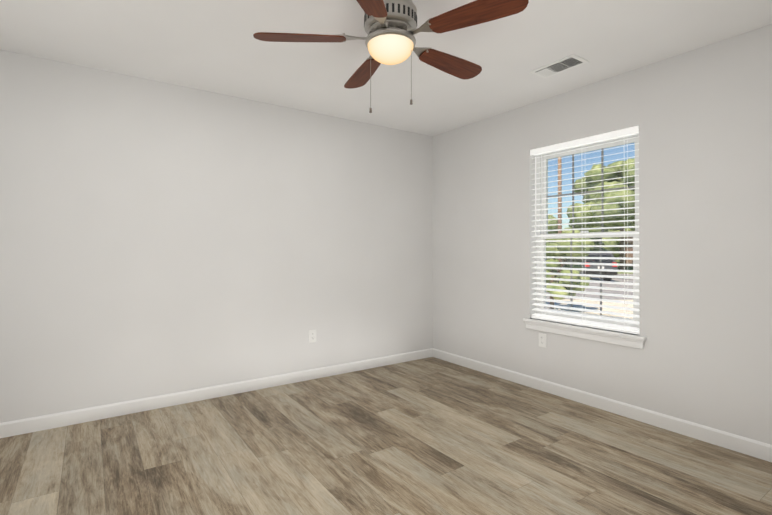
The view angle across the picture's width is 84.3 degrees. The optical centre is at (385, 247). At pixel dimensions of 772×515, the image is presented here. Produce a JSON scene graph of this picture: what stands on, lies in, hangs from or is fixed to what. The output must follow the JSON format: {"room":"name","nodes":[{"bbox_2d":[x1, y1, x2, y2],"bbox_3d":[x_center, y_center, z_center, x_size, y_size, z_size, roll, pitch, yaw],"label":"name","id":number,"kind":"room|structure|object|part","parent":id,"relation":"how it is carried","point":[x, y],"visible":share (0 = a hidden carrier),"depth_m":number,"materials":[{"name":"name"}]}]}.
{"room":"empty bedroom","nodes":[
{"label":"empty bedroom","id":0,"kind":"room"},
{"bbox_2d":[0,50,432,422],"bbox_3d":[-1.479,-0.022,3.438,5.070,2.440,0.160,0,0,-35],"label":"wall","id":1,"kind":"structure","parent":0,"point":[157,238],"depth_m":3.30,"materials":[{"name":"beige paint"}]},
{"bbox_2d":[0,348,431,437],"bbox_3d":[-1.007,1.153,3.654,3.660,0.092,0.014,0,0,-35],"label":"baseboard","id":2,"kind":"structure","parent":1,"relation":"attached to","point":[34,424],"depth_m":3.28,"materials":[{"name":"white wood"}]},
{"bbox_2d":[309,329,315,342],"bbox_3d":[-0.669,0.808,3.895,0.072,0.116,0.008,0,0,-35],"label":"electrical outlet","id":3,"kind":"object","parent":1,"relation":"attached to","point":[312,335],"visible":1,"depth_m":3.89,"materials":[{"name":"white plastic"}]},
{"bbox_2d":[0,357,771,514],"bbox_3d":[-0.348,1.229,1.806,5.070,0.080,4.120,0,0,-35],"label":"floor","id":4,"kind":"structure","parent":0,"point":[430,436],"depth_m":2.41,"materials":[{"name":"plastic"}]},
{"bbox_2d":[0,0,771,135],"bbox_3d":[-0.348,-1.301,1.820,5.070,0.100,4.120,0,0,-35],"label":"ceiling","id":5,"kind":"structure","parent":0,"point":[215,46],"depth_m":2.63,"materials":[{"name":"white paint"}]},
{"bbox_2d":[253,0,528,112],"bbox_3d":[0.050,-0.955,2.107,1.220,0.588,1.250,0,0,-35],"label":"fan","id":6,"kind":"object","parent":5,"relation":"hanging from","point":[391,28],"visible":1,"depth_m":1.99,"materials":[{"name":"brown wood"}]},
{"bbox_3d":[-0.412,-1.007,2.049,0.440,0.035,0.136,0,0,-3],"label":"blade","id":7,"kind":"part","parent":6,"relation":"part of","materials":[{"name":"brown wood"}]},
{"bbox_3d":[-0.134,-1.005,2.478,0.136,0.035,0.440,0,0,-21],"label":"blade","id":8,"kind":"part","parent":6,"relation":"part of","materials":[{"name":"brown wood"}]},
{"bbox_3d":[-0.090,-1.009,1.652,0.136,0.035,0.440,0,0,15],"label":"blade","id":9,"kind":"part","parent":6,"relation":"part of","materials":[{"name":"brown wood"}]},
{"bbox_3d":[0.022,-0.941,2.072,0.224,0.082,0.224,0,0,-35],"label":"lamp glass","id":10,"kind":"part","parent":6,"relation":"part of","materials":[{"name":"white glass"}]},
{"bbox_3d":[0.360,-1.005,2.346,0.440,0.035,0.136,0,0,-39],"label":"blade","id":11,"kind":"part","parent":6,"relation":"part of","materials":[{"name":"brown wood"}]},
{"bbox_3d":[0.387,-1.008,1.836,0.440,0.035,0.136,0,0,33],"label":"blade","id":12,"kind":"part","parent":6,"relation":"part of","materials":[{"name":"brown wood"}]},
{"bbox_2d":[529,54,588,77],"bbox_3d":[1.185,-1.238,2.933,0.185,0.014,0.335,0,0,-35],"label":"ceiling vent","id":13,"kind":"object","parent":5,"relation":"in","point":[561,65],"visible":1,"depth_m":2.92,"materials":[{"name":"white metal"}]},
{"bbox_2d":[432,24,771,444],"bbox_3d":[1.712,-0.024,3.150,0.160,2.440,3.960,0,0,-35],"label":"wall","id":14,"kind":"structure","parent":0,"point":[701,117],"depth_m":2.84,"materials":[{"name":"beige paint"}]},
{"bbox_2d":[539,333,545,347],"bbox_3d":[1.311,0.778,3.575,0.008,0.116,0.072,0,0,-35],"label":"outlet","id":15,"kind":"object","parent":14,"relation":"attached to","point":[542,339],"visible":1,"depth_m":3.57,"materials":[{"name":"white plastic"}]},
{"bbox_2d":[523,318,645,348],"bbox_3d":[1.517,0.655,3.330,0.120,0.086,0.985,0,0,-35],"label":"window sill","id":16,"kind":"structure","parent":14,"relation":"attached to","point":[616,338],"depth_m":3.23,"materials":[{"name":"white wood"}]},
{"bbox_2d":[536,134,638,328],"bbox_3d":[1.591,-0.118,3.385,0.070,1.458,0.893,0,0,-35],"label":"window","id":17,"kind":"structure","parent":14,"relation":"in","point":[546,158],"depth_m":3.40,"materials":[{"name":"white plastic"}]},
{"bbox_2d":[530,126,638,334],"bbox_3d":[1.525,-0.118,3.339,0.072,1.453,0.883,0,0,-35],"label":"window blinds","id":18,"kind":"object","parent":17,"relation":"attached to","point":[630,131],"visible":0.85,"depth_m":3.28,"materials":[{"name":"white plastic"}]},
{"bbox_2d":[432,348,771,461],"bbox_3d":[1.595,1.150,3.159,0.014,0.092,3.800,0,0,-35],"label":"baseboard","id":19,"kind":"structure","parent":14,"relation":"attached to","point":[746,446],"depth_m":2.99,"materials":[{"name":"white wood"}]},
{"label":"outside","id":20,"kind":"structure","parent":0,"visible":0},
{"bbox_2d":[547,259,632,273],"bbox_3d":[20.940,2.395,58.525,125.000,0.200,155.000,0,0,-35],"label":"ground","id":21,"kind":"structure","parent":20,"point":[629,267],"depth_m":44.11,"materials":[{"name":"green plant"}]},
{"bbox_2d":[558,157,561,270],"bbox_3d":[8.744,-2.905,21.465,0.220,10.000,2.200,0,0,-35],"label":"pole","id":22,"kind":"object","parent":21,"relation":"on","point":[560,193],"depth_m":21.39,"materials":[{"name":"brown wood"}]},
{"bbox_2d":[546,238,589,308],"bbox_3d":[5.330,0.785,13.498,2.082,2.534,2.247,0,0,-35],"label":"tree","id":23,"kind":"object","parent":21,"relation":"on","point":[567,266],"depth_m":12.87,"materials":[{"name":"green plant"}]},
{"bbox_2d":[547,238,607,259],"bbox_3d":[22.328,0.244,49.471,8.062,4.003,6.587,0,0,-35],"label":"tree","id":24,"kind":"object","parent":21,"relation":"on","point":[588,242],"depth_m":46.04,"materials":[{"name":"green plant"}]},
{"bbox_2d":[546,274,632,299],"bbox_3d":[18.196,2.108,25.716,85.000,0.020,18.800,0,0,2],"label":"ground","id":25,"kind":"structure","parent":21,"relation":"on","point":[609,285],"depth_m":20.56,"materials":[{"name":"grey asphalt"}]},
{"bbox_2d":[556,253,617,280],"bbox_3d":[12.990,1.174,28.319,2.343,1.876,5.192,0,0,0],"label":"car","id":26,"kind":"object","parent":25,"relation":"on","point":[598,266],"depth_m":25.92,"materials":[{"name":"grey paint"}]},
{"bbox_2d":[546,299,632,318],"bbox_3d":[17.767,2.020,13.224,85.000,0.020,6.200,0,0,2],"label":"ground","id":27,"kind":"structure","parent":25,"relation":"on","point":[598,302],"depth_m":14.60,"materials":[{"name":"concrete"}]},
{"bbox_2d":[546,215,634,260],"bbox_3d":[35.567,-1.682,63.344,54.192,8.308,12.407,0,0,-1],"label":"tree","id":28,"kind":"object","parent":21,"relation":"on","point":[589,230],"depth_m":58.62,"materials":[{"name":"green plant"}]},
{"bbox_2d":[567,158,634,269],"bbox_3d":[22.853,-3.512,41.013,10.866,11.425,10.257,0,0,-35],"label":"tree","id":29,"kind":"object","parent":21,"relation":"on","point":[623,167],"depth_m":40.37,"materials":[{"name":"green plant"}]},
{"bbox_2d":[619,237,632,263],"bbox_3d":[37.488,-0.059,48.480,16.600,4.600,9.800,0,0,2],"label":"house","id":30,"kind":"structure","parent":21,"relation":"on","point":[629,255],"depth_m":51.85,"materials":[{"name":"beige brick"}]}
]}

